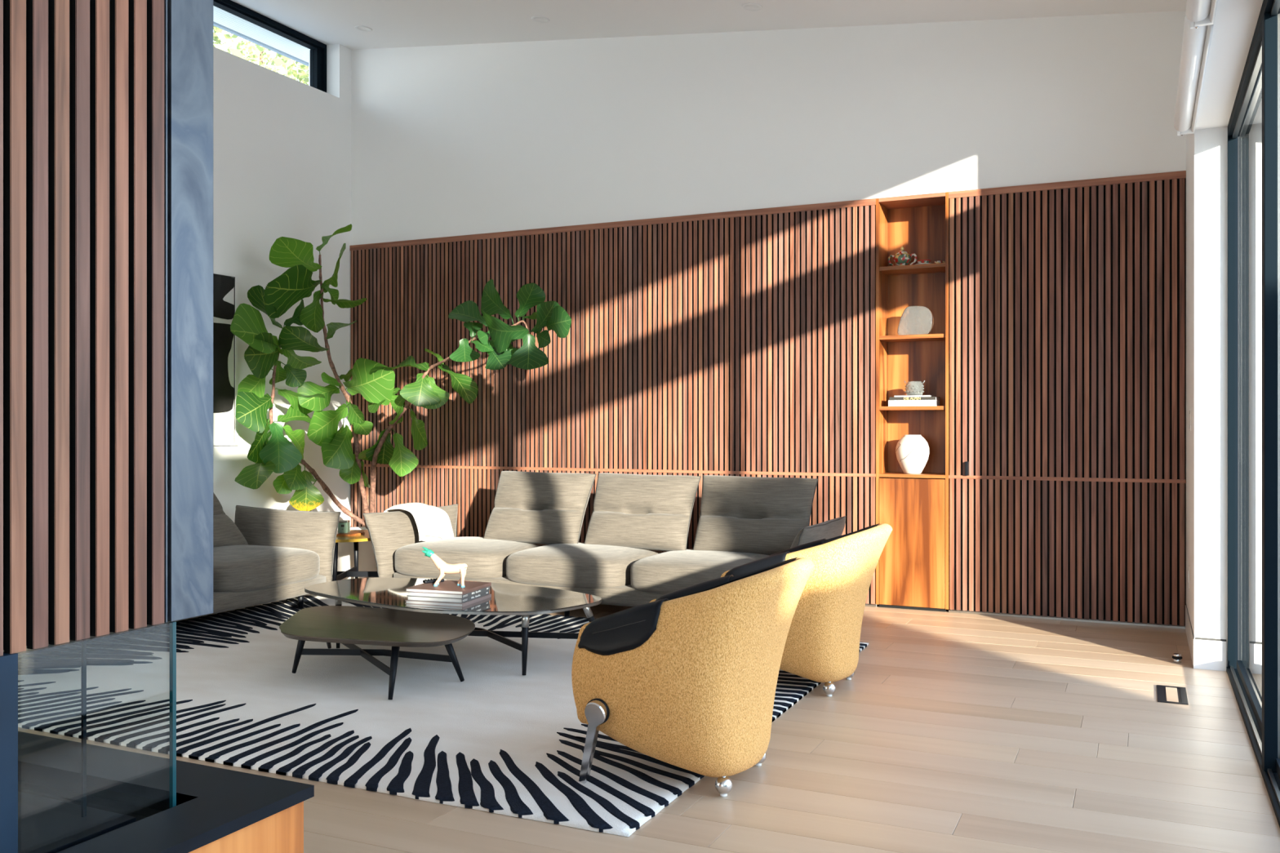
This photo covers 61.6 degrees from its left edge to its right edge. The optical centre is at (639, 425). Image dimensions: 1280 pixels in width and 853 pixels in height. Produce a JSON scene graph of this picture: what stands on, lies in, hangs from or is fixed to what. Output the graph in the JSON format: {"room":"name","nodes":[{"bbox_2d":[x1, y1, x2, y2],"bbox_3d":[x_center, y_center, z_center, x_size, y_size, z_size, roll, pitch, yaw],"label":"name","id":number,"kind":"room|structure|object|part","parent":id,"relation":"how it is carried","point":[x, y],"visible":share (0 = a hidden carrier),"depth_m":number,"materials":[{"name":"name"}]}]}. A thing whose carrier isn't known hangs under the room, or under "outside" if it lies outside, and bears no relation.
{"room":"living room","nodes":[
{"label":"living room","id":0,"kind":"room"},
{"bbox_2d":[213,5,308,66],"bbox_3d":[-5.033,-3.342,5.282,0.445,0.102,11.300,0,0,25],"label":"sky","id":1,"kind":"structure","parent":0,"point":[223,17],"depth_m":9.15,"materials":[{"name":"white"}]},
{"bbox_2d":[213,44,351,527],"bbox_3d":[-5.048,-1.030,4.323,0.340,4.560,11.950,0,0,25],"label":"wall","id":2,"kind":"structure","parent":0,"point":[282,144],"depth_m":8.56,"materials":[{"name":"white paint"}]},
{"bbox_2d":[213,271,238,445],"bbox_3d":[-3.327,-0.495,7.573,0.021,1.290,1.280,0,0,25],"label":"framed artwork","id":3,"kind":"object","parent":2,"relation":"attached to","point":[225,286],"visible":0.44,"depth_m":8.04,"materials":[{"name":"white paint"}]},
{"bbox_2d":[213,0,326,92],"bbox_3d":[-3.607,-3.045,7.456,0.105,0.475,4.047,0,0,25],"label":"window","id":4,"kind":"structure","parent":2,"relation":"in","point":[318,49],"depth_m":8.95,"materials":[{"name":"black metal"}]},
{"bbox_3d":[-3.619,-3.236,7.448,0.070,0.017,4.022,0,0,25],"label":"sash","id":5,"kind":"part","parent":4,"relation":"part of","materials":[{"name":"black metal"}]},
{"bbox_3d":[-3.589,-3.264,7.447,0.065,0.037,4.047,0,0,25],"label":"frame","id":6,"kind":"part","parent":4,"relation":"part of","materials":[{"name":"black metal"}]},
{"bbox_3d":[-2.785,-3.027,9.241,0.080,0.401,0.067,0,0,25],"label":"sash","id":7,"kind":"part","parent":4,"relation":"part of","materials":[{"name":"black metal"}]},
{"bbox_3d":[-2.736,-3.026,9.269,0.065,0.438,0.025,0,0,25],"label":"frame","id":8,"kind":"part","parent":4,"relation":"part of","materials":[{"name":"black metal"}]},
{"bbox_2d":[17,594,1279,852],"bbox_3d":[-1.881,1.280,2.840,7.055,0.060,11.950,0,0,25],"label":"floor","id":9,"kind":"structure","parent":0,"point":[950,732],"depth_m":3.88,"materials":[{"name":"beige wood"}]},
{"bbox_2d":[0,0,314,852],"bbox_3d":[-1.693,-0.780,1.739,1.459,4.060,1.714,0,0,25],"label":"fireplace","id":10,"kind":"object","parent":9,"relation":"on","point":[106,106],"visible":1,"depth_m":2.01,"materials":[{"name":"black"}]},
{"bbox_3d":[-0.911,-1.192,2.170,0.023,3.157,0.106,0,0,25],"label":"steel panel","id":11,"kind":"part","parent":10,"relation":"part of","materials":[{"name":"grey metal"}]},
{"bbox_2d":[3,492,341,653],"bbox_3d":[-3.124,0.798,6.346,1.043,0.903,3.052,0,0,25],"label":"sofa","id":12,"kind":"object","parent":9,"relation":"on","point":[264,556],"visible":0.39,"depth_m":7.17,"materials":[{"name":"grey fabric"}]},
{"bbox_2d":[213,492,248,546],"bbox_3d":[-3.083,0.600,7.168,0.381,0.505,0.930,0,0,25],"label":"cushion","id":13,"kind":"object","parent":12,"relation":"on","point":[225,532],"depth_m":7.36,"materials":[{"name":"grey fabric"}]},
{"bbox_2d":[213,545,319,592],"bbox_3d":[-2.702,0.934,7.083,0.900,0.242,0.932,0,0,25],"label":"seat cushion","id":14,"kind":"object","parent":12,"relation":"on","point":[236,568],"depth_m":6.87,"materials":[{"name":"grey fabric"}]},
{"bbox_2d":[234,506,339,582],"bbox_3d":[-2.552,0.845,7.640,0.980,0.510,0.222,0,0,25],"label":"armrest","id":15,"kind":"object","parent":12,"relation":"on","point":[316,531],"depth_m":7.52,"materials":[{"name":"grey fabric"}]},
{"bbox_3d":[-2.290,1.177,7.255,0.044,0.104,0.042,0,0,25],"label":"leg","id":16,"kind":"part","parent":12,"relation":"part of","materials":[{"name":"black metal"}]},
{"bbox_2d":[332,529,377,581],"bbox_3d":[-2.184,1.030,7.978,0.712,0.441,0.712,0,0,25],"label":"side table","id":17,"kind":"object","parent":9,"relation":"on","point":[353,572],"visible":0.27,"depth_m":7.92,"materials":[{"name":"brown paint"}]},
{"bbox_3d":[-2.186,1.030,7.696,0.043,0.402,0.055,0,0,25],"label":"leg","id":18,"kind":"part","parent":17,"relation":"part of","materials":[{"name":"black metal"}]},
{"bbox_2d":[336,531,364,536],"bbox_3d":[-2.184,0.803,7.978,0.244,0.014,0.220,0,0,25],"label":"wooden tray","id":19,"kind":"object","parent":17,"relation":"on","point":[351,533],"visible":0.58,"depth_m":7.92,"materials":[{"name":"brown wood"}]},
{"bbox_2d":[337,520,350,533],"bbox_3d":[-2.197,0.751,7.973,0.074,0.090,0.074,0,0,0],"label":"tin","id":20,"kind":"object","parent":19,"relation":"on","point":[344,526],"visible":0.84,"depth_m":7.94,"materials":[{"name":"green metal"}]},
{"bbox_3d":[-2.197,0.712,7.973,0.074,0.012,0.074,0,0,0],"label":"lid","id":21,"kind":"part","parent":20,"relation":"part of","materials":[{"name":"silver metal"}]},
{"bbox_3d":[-2.181,1.040,8.260,0.043,0.422,0.055,0,0,25],"label":"leg","id":22,"kind":"part","parent":17,"relation":"part of","materials":[{"name":"black metal"}]},
{"bbox_2d":[337,526,377,580],"bbox_3d":[-2.240,1.050,8.755,0.524,0.400,0.524,0,0,25],"label":"planter","id":23,"kind":"object","parent":9,"relation":"on","point":[366,562],"visible":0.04,"depth_m":8.52,"materials":[{"name":"white ceramic"}]},
{"bbox_2d":[230,223,571,528],"bbox_3d":[-1.704,-0.361,7.824,2.451,2.425,1.381,0,0,25],"label":"fiddle leaf fig","id":24,"kind":"object","parent":23,"relation":"in","point":[372,380],"visible":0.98,"depth_m":8.13,"materials":[{"name":"green plant"}]},
{"bbox_3d":[-2.557,0.079,8.486,0.198,1.544,0.956,0,0,37],"label":"stem","id":25,"kind":"part","parent":24,"relation":"part of","materials":[{"name":"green plant"}]},
{"bbox_3d":[-2.295,-0.234,8.496,0.139,2.153,0.610,0,0,25],"label":"stem","id":26,"kind":"part","parent":24,"relation":"part of","materials":[{"name":"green plant"}]},
{"bbox_3d":[-1.556,0.042,8.165,1.745,1.602,0.230,0,0,37],"label":"stem","id":27,"kind":"part","parent":24,"relation":"part of","materials":[{"name":"green plant"}]},
{"bbox_2d":[17,595,868,837],"bbox_3d":[-1.216,1.240,5.557,4.093,0.019,3.173,0,0,25],"label":"rug","id":28,"kind":"object","parent":9,"relation":"on","point":[500,740],"visible":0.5,"depth_m":4.61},
{"bbox_2d":[279,605,475,699],"bbox_3d":[-1.338,1.106,5.326,1.239,0.262,0.823,0,0,25],"label":"wooden coffee table","id":29,"kind":"object","parent":28,"relation":"on","point":[348,626],"visible":0.99,"depth_m":5.19,"materials":[{"name":"brown wood"}]},
{"bbox_3d":[-1.686,1.114,5.318,0.109,0.238,0.041,0,0,25],"label":"leg","id":30,"kind":"part","parent":29,"relation":"part of","materials":[{"name":"black metal"}]},
{"bbox_3d":[-1.702,1.112,5.836,0.038,0.249,0.245,0,0,-5],"label":"leg","id":31,"kind":"part","parent":29,"relation":"part of","materials":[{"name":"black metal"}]},
{"bbox_3d":[-1.123,1.113,4.875,0.038,0.241,0.131,0,0,5],"label":"leg","id":32,"kind":"part","parent":29,"relation":"part of","materials":[{"name":"black metal"}]},
{"bbox_3d":[-0.896,1.114,5.144,0.116,0.239,0.038,0,0,-22],"label":"leg","id":33,"kind":"part","parent":29,"relation":"part of","materials":[{"name":"black metal"}]},
{"bbox_2d":[304,577,601,675],"bbox_3d":[-1.040,1.069,5.780,1.764,0.329,0.890,0,0,25],"label":"glass coffee table","id":34,"kind":"object","parent":28,"relation":"on","point":[506,599],"visible":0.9,"depth_m":5.62,"materials":[{"name":"black glass"}]},
{"bbox_3d":[-1.673,1.074,5.953,0.037,0.314,0.078,0,0,-8],"label":"leg","id":35,"kind":"part","parent":34,"relation":"part of","materials":[{"name":"black metal"}]},
{"bbox_2d":[404,594,491,607],"bbox_3d":[-0.988,0.897,5.559,0.325,0.016,0.325,0,0,18],"label":"book","id":36,"kind":"object","parent":34,"relation":"on","point":[420,602],"visible":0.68,"depth_m":5.42,"materials":[{"name":"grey paper"}]},
{"bbox_2d":[406,590,489,603],"bbox_3d":[-0.989,0.878,5.562,0.313,0.022,0.310,0,0,18],"label":"book","id":37,"kind":"object","parent":36,"relation":"on","point":[486,593],"visible":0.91,"depth_m":5.43,"materials":[{"name":"grey paper"}]},
{"bbox_2d":[406,586,489,599],"bbox_3d":[-0.989,0.856,5.563,0.317,0.022,0.312,0,0,18],"label":"book","id":38,"kind":"object","parent":37,"relation":"on","point":[484,589],"visible":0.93,"depth_m":5.43,"materials":[{"name":"grey paper"}]},
{"bbox_2d":[404,580,491,595],"bbox_3d":[-0.988,0.836,5.559,0.325,0.017,0.322,0,0,18],"label":"book","id":39,"kind":"object","parent":38,"relation":"on","point":[447,587],"visible":0.84,"depth_m":5.49,"materials":[{"name":"brown paper"}]},
{"bbox_2d":[422,578,444,583],"bbox_3d":[-1.088,0.819,5.660,0.110,0.018,0.036,0,0,-37],"label":"remote control","id":40,"kind":"object","parent":39,"relation":"on","point":[431,580],"visible":0.83,"depth_m":5.64,"materials":[{"name":"black plastic"}]},
{"bbox_2d":[422,546,467,587],"bbox_3d":[-1.009,0.730,5.549,0.259,0.196,0.082,0,0,17],"label":"figurine","id":41,"kind":"object","parent":39,"relation":"on","point":[445,568],"visible":1,"depth_m":5.52,"materials":[{"name":"white ceramic"}]},
{"bbox_3d":[-1.033,0.778,5.529,0.052,0.093,0.025,0,0,-8],"label":"leg","id":42,"kind":"part","parent":41,"relation":"part of","materials":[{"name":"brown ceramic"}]},
{"bbox_3d":[-0.918,0.778,5.545,0.056,0.094,0.025,0,0,43],"label":"leg","id":43,"kind":"part","parent":41,"relation":"part of","materials":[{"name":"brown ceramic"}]},
{"bbox_3d":[-0.909,0.776,5.498,0.030,0.091,0.028,0,0,17],"label":"leg","id":44,"kind":"part","parent":41,"relation":"part of","materials":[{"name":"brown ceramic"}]},
{"bbox_3d":[-0.565,1.075,5.297,0.038,0.311,0.041,0,0,25],"label":"leg","id":45,"kind":"part","parent":34,"relation":"part of","materials":[{"name":"black metal"}]},
{"bbox_3d":[-0.226,1.073,5.593,0.168,0.322,0.038,0,0,-11],"label":"leg","id":46,"kind":"part","parent":34,"relation":"part of","materials":[{"name":"black metal"}]},
{"bbox_2d":[362,471,846,616],"bbox_3d":[-0.297,0.795,7.322,3.267,0.910,1.033,0,0,25],"label":"sofa","id":47,"kind":"object","parent":9,"relation":"on","point":[621,561],"visible":0.83,"depth_m":7.15,"materials":[{"name":"beige fabric"}]},
{"bbox_2d":[364,504,457,577],"bbox_3d":[-1.626,0.850,7.898,0.247,0.482,0.925,0,0,35],"label":"armrest","id":48,"kind":"object","parent":47,"relation":"on","point":[388,532],"depth_m":7.62,"materials":[{"name":"grey fabric"}]},
{"bbox_2d":[383,502,453,541],"bbox_3d":[-1.649,0.743,7.920,0.502,0.349,0.550,0,0,25],"label":"throw blanket","id":49,"kind":"object","parent":47,"relation":"on","point":[433,522],"visible":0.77,"depth_m":7.77,"materials":[{"name":"beige fabric"}]},
{"bbox_2d":[394,536,546,580],"bbox_3d":[-1.187,0.934,7.650,0.905,0.242,0.870,0,0,25],"label":"seat cushion","id":50,"kind":"object","parent":47,"relation":"on","point":[486,557],"depth_m":7.33,"materials":[{"name":"grey fabric"}]},
{"bbox_2d":[484,471,595,544],"bbox_3d":[-0.738,0.591,7.740,0.830,0.502,0.398,0,0,25],"label":"cushion","id":51,"kind":"object","parent":47,"relation":"on","point":[531,508],"depth_m":7.63,"materials":[{"name":"grey fabric"}]},
{"bbox_3d":[-0.476,1.188,7.002,0.044,0.125,0.042,0,0,25],"label":"leg","id":52,"kind":"part","parent":47,"relation":"part of","materials":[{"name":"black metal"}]},
{"bbox_2d":[506,542,662,588],"bbox_3d":[-0.360,0.934,7.263,0.906,0.242,0.870,0,0,25],"label":"seat cushion","id":53,"kind":"object","parent":47,"relation":"on","point":[556,565],"depth_m":6.92,"materials":[{"name":"grey fabric"}]},
{"bbox_2d":[584,473,700,551],"bbox_3d":[0.000,0.591,7.395,0.820,0.502,0.398,0,0,25],"label":"cushion","id":54,"kind":"object","parent":47,"relation":"on","point":[641,513],"depth_m":7.29,"materials":[{"name":"grey fabric"}]},
{"bbox_2d":[630,548,769,594],"bbox_3d":[0.490,0.934,6.865,0.955,0.242,0.870,0,0,25],"label":"seat cushion","id":55,"kind":"object","parent":47,"relation":"on","point":[673,570],"depth_m":6.60,"materials":[{"name":"grey fabric"}]},
{"bbox_2d":[693,475,817,555],"bbox_3d":[0.739,0.591,7.049,0.838,0.502,0.398,0,0,25],"label":"cushion","id":56,"kind":"object","parent":47,"relation":"on","point":[747,515],"depth_m":6.96,"materials":[{"name":"grey fabric"}]},
{"bbox_2d":[790,516,845,548],"bbox_3d":[1.049,0.843,6.647,0.255,0.494,0.930,0,0,25],"label":"cushion","id":57,"kind":"object","parent":47,"relation":"on","point":[801,531],"depth_m":6.67,"materials":[{"name":"grey fabric"}]},
{"bbox_2d":[571,557,813,797],"bbox_3d":[0.225,0.857,3.848,0.775,0.786,0.791,0,0,25],"label":"armchair","id":58,"kind":"object","parent":9,"relation":"on","point":[686,678],"visible":1,"depth_m":3.54,"materials":[{"name":"fabric"}]},
{"bbox_3d":[-0.083,0.938,3.992,0.095,0.255,0.524,0,0,25],"label":"panel","id":59,"kind":"part","parent":58,"relation":"part of","materials":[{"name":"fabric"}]},
{"bbox_3d":[-0.170,1.080,3.653,0.065,0.312,0.169,0,0,-32],"label":"leg","id":60,"kind":"part","parent":58,"relation":"part of","materials":[{"name":"silver metal"}]},
{"bbox_2d":[586,698,609,724],"bbox_3d":[-0.143,0.965,3.621,0.087,0.087,0.011,0,0,25],"label":"socket","id":61,"kind":"object","parent":58,"relation":"attached to","point":[593,717],"depth_m":3.61,"materials":[{"name":"metal"}]},
{"bbox_2d":[720,523,892,697],"bbox_3d":[0.817,0.857,5.183,0.775,0.786,0.791,0,0,25],"label":"armchair","id":62,"kind":"object","parent":9,"relation":"on","point":[822,644],"visible":0.6,"depth_m":4.86,"materials":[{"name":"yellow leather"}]},
{"bbox_2d":[875,191,949,612],"bbox_3d":[1.908,-0.156,7.425,0.488,2.812,0.313,0,0,25],"label":"shelf unit","id":63,"kind":"object","parent":9,"relation":"on","point":[913,566],"visible":0.76,"depth_m":7.40,"materials":[{"name":"brown wood"}]},
{"bbox_3d":[1.696,-0.166,7.524,0.021,2.793,0.312,0,0,25],"label":"panel","id":64,"kind":"part","parent":63,"relation":"part of","materials":[{"name":"brown wood"}]},
{"bbox_2d":[888,246,916,266],"bbox_3d":[1.815,-1.165,7.432,0.124,0.148,0.166,0,0,-30],"label":"sugar bowl","id":65,"kind":"object","parent":63,"relation":"on","point":[902,257],"visible":0.8,"depth_m":7.39,"materials":[{"name":"ceramic"}]},
{"bbox_3d":[1.750,-1.141,7.462,0.057,0.090,0.015,0,0,25],"label":"handle","id":66,"kind":"part","parent":65,"relation":"part of","materials":[{"name":"ceramic"}]},
{"bbox_3d":[1.815,-1.194,7.432,0.096,0.033,0.096,0,0,25],"label":"lid","id":67,"kind":"part","parent":65,"relation":"part of","materials":[{"name":"ceramic"}]},
{"bbox_3d":[1.879,-1.141,7.401,0.057,0.090,0.015,0,0,25],"label":"handle","id":68,"kind":"part","parent":65,"relation":"part of","materials":[{"name":"ceramic"}]},
{"bbox_3d":[1.903,-1.548,7.414,0.446,0.027,0.287,0,0,25],"label":"panel","id":69,"kind":"part","parent":63,"relation":"part of","materials":[{"name":"brown wood"}]},
{"bbox_3d":[1.903,0.344,7.414,0.446,0.022,0.287,0,0,25],"label":"shelf","id":70,"kind":"part","parent":63,"relation":"part of","materials":[{"name":"brown wood"}]},
{"bbox_3d":[1.906,-1.078,7.420,0.446,0.026,0.273,0,0,25],"label":"shelf","id":71,"kind":"part","parent":63,"relation":"part of","materials":[{"name":"brown wood"}]},
{"bbox_3d":[1.906,-0.603,7.420,0.446,0.026,0.273,0,0,25],"label":"shelf","id":72,"kind":"part","parent":63,"relation":"part of","materials":[{"name":"brown wood"}]},
{"bbox_3d":[1.906,-0.118,7.420,0.446,0.026,0.273,0,0,25],"label":"shelf","id":73,"kind":"part","parent":63,"relation":"part of","materials":[{"name":"brown wood"}]},
{"bbox_3d":[1.845,0.795,7.292,0.440,0.866,0.019,0,0,25],"label":"cupboard door","id":74,"kind":"part","parent":63,"relation":"part of","materials":[{"name":"brown wood"}]},
{"bbox_2d":[895,435,929,474],"bbox_3d":[1.878,0.199,7.401,0.228,0.268,0.229,0,0,25],"label":"vase","id":75,"kind":"object","parent":63,"relation":"on","point":[912,451],"visible":1,"depth_m":7.32,"materials":[{"name":"beige ceramic"}]},
{"bbox_2d":[888,400,940,406],"bbox_3d":[1.891,-0.152,7.395,0.320,0.042,0.201,0,0,25],"label":"book","id":76,"kind":"object","parent":63,"relation":"on","point":[891,402],"visible":0.99,"depth_m":7.31,"materials":[{"name":"grey paper"}]},
{"bbox_2d":[888,396,939,399],"bbox_3d":[1.893,-0.183,7.394,0.310,0.022,0.201,0,0,25],"label":"book","id":77,"kind":"object","parent":76,"relation":"on","point":[891,397],"visible":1,"depth_m":7.30,"materials":[{"name":"grey paper"}]},
{"bbox_2d":[893,395,933,396],"bbox_3d":[1.889,-0.199,7.397,0.235,0.010,0.190,0,0,25],"label":"book","id":78,"kind":"object","parent":77,"relation":"on","point":[908,395],"visible":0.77,"depth_m":7.30,"materials":[{"name":"grey paper"}]},
{"bbox_2d":[904,380,924,395],"bbox_3d":[1.887,-0.257,7.386,0.131,0.106,0.132,0,0,-38],"label":"vase","id":79,"kind":"object","parent":78,"relation":"on","point":[912,388],"visible":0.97,"depth_m":7.34,"materials":[{"name":"white ceramic"}]},
{"bbox_2d":[897,306,933,335],"bbox_3d":[1.897,-0.718,7.393,0.246,0.208,0.044,0,0,25],"label":"glass sculpture","id":80,"kind":"object","parent":63,"relation":"on","point":[914,320],"visible":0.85,"depth_m":7.37,"materials":[{"name":"white glass"}]},
{"bbox_3d":[1.968,-0.604,7.553,0.446,1.873,0.020,0,0,25],"label":"panel","id":81,"kind":"part","parent":63,"relation":"part of","materials":[{"name":"brown wood"}]},
{"bbox_2d":[934,260,945,263],"bbox_3d":[2.038,-1.105,7.325,0.056,0.028,0.061,0,0,-26],"label":"cup","id":82,"kind":"object","parent":63,"relation":"on","point":[938,261],"visible":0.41,"depth_m":7.31,"materials":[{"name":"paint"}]},
{"bbox_3d":[2.119,-0.166,7.327,0.021,2.793,0.312,0,0,25],"label":"panel","id":83,"kind":"part","parent":63,"relation":"part of","materials":[{"name":"brown wood"}]},
{"bbox_2d":[1156,684,1188,705],"bbox_3d":[2.466,1.248,4.979,0.124,0.004,0.340,0,0,25],"label":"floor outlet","id":84,"kind":"object","parent":9,"relation":"on","point":[1166,694],"visible":1,"depth_m":4.97,"materials":[{"name":"black metal"}]},
{"bbox_3d":[2.466,1.248,4.979,0.048,0.002,0.290,0,0,25],"label":"lid","id":85,"kind":"part","parent":84,"relation":"part of","materials":[{"name":"brown wood"}]},
{"bbox_2d":[1172,653,1182,663],"bbox_3d":[2.832,1.228,5.663,0.049,0.045,0.049,0,0,25],"label":"door stop","id":86,"kind":"object","parent":9,"relation":"on","point":[1176,657],"visible":1,"depth_m":5.65,"materials":[{"name":"silver metal"}]},
{"bbox_3d":[2.832,1.239,5.663,0.040,0.022,0.040,0,0,25],"label":"post","id":87,"kind":"part","parent":86,"relation":"part of","materials":[{"name":"silver metal"}]},
{"bbox_2d":[213,0,1186,62],"bbox_3d":[-1.955,-3.023,2.958,7.950,1.102,12.900,0,0,25],"label":"ceiling","id":88,"kind":"structure","parent":0,"point":[393,23],"depth_m":7.80,"materials":[{"name":"white paint"}]},
{"bbox_2d":[354,25,372,31],"bbox_3d":[-2.234,-3.208,8.681,0.139,0.020,0.140,0,0,30],"label":"recessed light","id":89,"kind":"object","parent":88,"relation":"in","point":[362,28],"visible":1,"depth_m":8.68,"materials":[{"name":"white paint"}]},
{"bbox_2d":[531,15,549,22],"bbox_3d":[-0.742,-3.026,8.002,0.139,0.020,0.140,0,0,30],"label":"recessed light","id":90,"kind":"object","parent":88,"relation":"in","point":[536,18],"visible":1,"depth_m":7.99,"materials":[{"name":"white paint"}]},
{"bbox_2d":[742,2,762,10],"bbox_3d":[0.761,-2.841,7.290,0.139,0.020,0.140,0,0,30],"label":"recessed light","id":91,"kind":"object","parent":88,"relation":"in","point":[750,6],"visible":1,"depth_m":7.29,"materials":[{"name":"white paint"}]},
{"bbox_2d":[351,10,1186,626],"bbox_3d":[0.660,-1.020,8.055,6.835,4.539,0.350,0,0,25],"label":"wall","id":92,"kind":"structure","parent":0,"point":[448,140],"depth_m":7.82,"materials":[{"name":"white paint"}]},
{"bbox_2d":[350,198,875,607],"bbox_3d":[-0.442,-0.157,8.371,4.570,2.811,0.034,0,0,25],"label":"panelling","id":93,"kind":"object","parent":92,"relation":"attached to","point":[735,343],"visible":0.54,"depth_m":8.14,"materials":[{"name":"brown wood"}]},
{"bbox_3d":[-0.445,-1.540,8.365,4.570,0.044,0.021,0,0,25],"label":"rail","id":94,"kind":"part","parent":93,"relation":"part of","materials":[{"name":"brown wood"}]},
{"bbox_3d":[-0.445,0.344,8.365,4.570,0.022,0.020,0,0,25],"label":"rail","id":95,"kind":"part","parent":93,"relation":"part of","materials":[{"name":"brown wood"}]},
{"bbox_2d":[948,170,1186,629],"bbox_3d":[2.706,-0.157,6.887,1.415,2.811,0.054,0,0,25],"label":"panelling","id":96,"kind":"object","parent":92,"relation":"attached to","point":[1067,476],"visible":1,"depth_m":6.88,"materials":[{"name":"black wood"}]},
{"bbox_3d":[2.169,0.286,7.125,0.020,0.092,0.030,0,0,25],"label":"pull handle","id":97,"kind":"part","parent":96,"relation":"part of","materials":[{"name":"black metal"}]},
{"bbox_3d":[2.708,-1.540,6.889,1.415,0.044,0.021,0,0,25],"label":"rail","id":98,"kind":"part","parent":96,"relation":"part of","materials":[{"name":"brown wood"}]},
{"bbox_3d":[2.708,0.344,6.890,1.415,0.022,0.020,0,0,25],"label":"rail","id":99,"kind":"part","parent":96,"relation":"part of","materials":[{"name":"brown wood"}]},
{"bbox_2d":[1186,0,1263,666],"bbox_3d":[1.142,-0.650,1.425,0.380,3.800,11.950,0,0,25],"label":"wall","id":100,"kind":"structure","parent":0,"point":[1235,22],"depth_m":5.49,"materials":[{"name":"white paint"}]},
{"bbox_2d":[1187,565,1189,587],"bbox_3d":[3.143,0.865,6.155,0.006,0.124,0.070,0,0,25],"label":"socket plate","id":101,"kind":"object","parent":100,"relation":"attached to","point":[1188,566],"visible":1,"depth_m":6.12,"materials":[{"name":"white paint"}]},
{"bbox_2d":[1189,407,1191,431],"bbox_3d":[3.045,-0.033,5.946,0.006,0.130,0.070,0,0,25],"label":"switch plate","id":102,"kind":"object","parent":100,"relation":"attached to","point":[1190,407],"visible":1,"depth_m":5.91,"materials":[{"name":"white paint"}]},
{"bbox_2d":[1173,15,1213,136],"bbox_3d":[2.454,-1.533,4.788,0.098,0.090,1.634,0,0,25],"label":"roller blind","id":103,"kind":"object","parent":100,"relation":"attached to","point":[1193,42],"visible":0.85,"depth_m":4.62,"materials":[{"name":"white fabric"}]},
{"bbox_2d":[1185,0,1217,28],"bbox_3d":[1.286,-1.533,2.293,0.098,0.090,3.844,0,0,25],"label":"roller blind","id":104,"kind":"object","parent":100,"relation":"attached to","point":[1200,12],"visible":1,"depth_m":3.92,"materials":[{"name":"white paint"}]},
{"bbox_2d":[1185,604,1226,671],"bbox_3d":[3.160,1.170,6.019,0.150,0.160,1.163,0,0,25],"label":"baseboard","id":105,"kind":"structure","parent":100,"relation":"attached to","point":[1210,654],"depth_m":5.50,"materials":[{"name":"white paint"}]},
{"bbox_2d":[1226,0,1279,827],"bbox_3d":[1.044,-0.135,1.188,0.115,2.770,9.397,0,0,25],"label":"window","id":106,"kind":"structure","parent":100,"relation":"in","point":[1253,668],"depth_m":4.45,"materials":[{"name":"black metal"}]},
{"bbox_3d":[2.647,1.196,4.624,0.025,0.041,1.650,0,0,25],"label":"rail","id":107,"kind":"part","parent":106,"relation":"part of","materials":[{"name":"black metal"}]},
{"bbox_3d":[2.650,-0.122,4.623,0.008,2.676,1.710,0,0,25],"label":"glass pane","id":108,"kind":"part","parent":106,"relation":"part of","materials":[{"name":"clear glass"}]},
{"bbox_3d":[1.683,-1.492,2.611,0.055,0.055,6.277,0,0,25],"label":"head rail","id":109,"kind":"part","parent":106,"relation":"part of","materials":[{"name":"black metal"}]},
{"bbox_3d":[1.685,-1.458,2.610,0.020,0.015,6.277,0,0,25],"label":"head rail","id":110,"kind":"part","parent":106,"relation":"part of","materials":[{"name":"black metal"}]},
{"bbox_3d":[2.280,-0.120,3.829,0.020,2.680,0.050,0,0,25],"label":"stile trim","id":111,"kind":"part","parent":106,"relation":"part of","materials":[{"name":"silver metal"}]},
{"bbox_3d":[1.883,1.196,2.991,0.025,0.041,1.755,0,0,25],"label":"rail","id":112,"kind":"part","parent":106,"relation":"part of","materials":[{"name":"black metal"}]},
{"bbox_3d":[1.885,-0.122,2.990,0.008,2.676,1.815,0,0,25],"label":"glass pane","id":113,"kind":"part","parent":106,"relation":"part of","materials":[{"name":"clear glass"}]},
{"bbox_3d":[1.945,-1.097,7.359,0.126,0.012,0.126,0,0,25],"label":"saucer","id":114,"kind":"object","parent":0,"visible":0},
{"bbox_2d":[916,259,930,263],"bbox_3d":[1.945,-1.113,7.359,0.092,0.030,0.092,0,0,25],"label":"teacup","id":115,"kind":"object","parent":114,"relation":"on","point":[920,261],"visible":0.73,"depth_m":7.32,"materials":[{"name":"ceramic"}]},
{"label":"outside","id":116,"kind":"structure","parent":0,"visible":0},
{"bbox_3d":[2.120,1.430,4.528,80.000,0.240,70.000,0,0,25],"label":"ground","id":117,"kind":"structure","parent":116,"visible":0},
{"bbox_2d":[213,25,308,76],"bbox_3d":[-6.580,-3.269,14.013,5.561,9.181,5.836,0,0,25],"label":"tree","id":118,"kind":"object","parent":117,"relation":"on","point":[273,55],"visible":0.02,"depth_m":13.54,"materials":[{"name":"green plant"}]},
{"bbox_2d":[221,37,308,84],"bbox_3d":[-9.517,-5.007,26.811,5.526,12.659,6.332,0,0,25],"label":"tree","id":119,"kind":"object","parent":117,"relation":"on","point":[252,56],"visible":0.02,"depth_m":25.91,"materials":[{"name":"green plant"}]},
{"bbox_2d":[278,59,308,84],"bbox_3d":[-5.542,-3.477,20.070,5.660,9.599,5.856,0,0,25],"label":"tree","id":120,"kind":"object","parent":117,"relation":"on","point":[302,73],"visible":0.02,"depth_m":20.81,"materials":[{"name":"green plant"}]}
]}

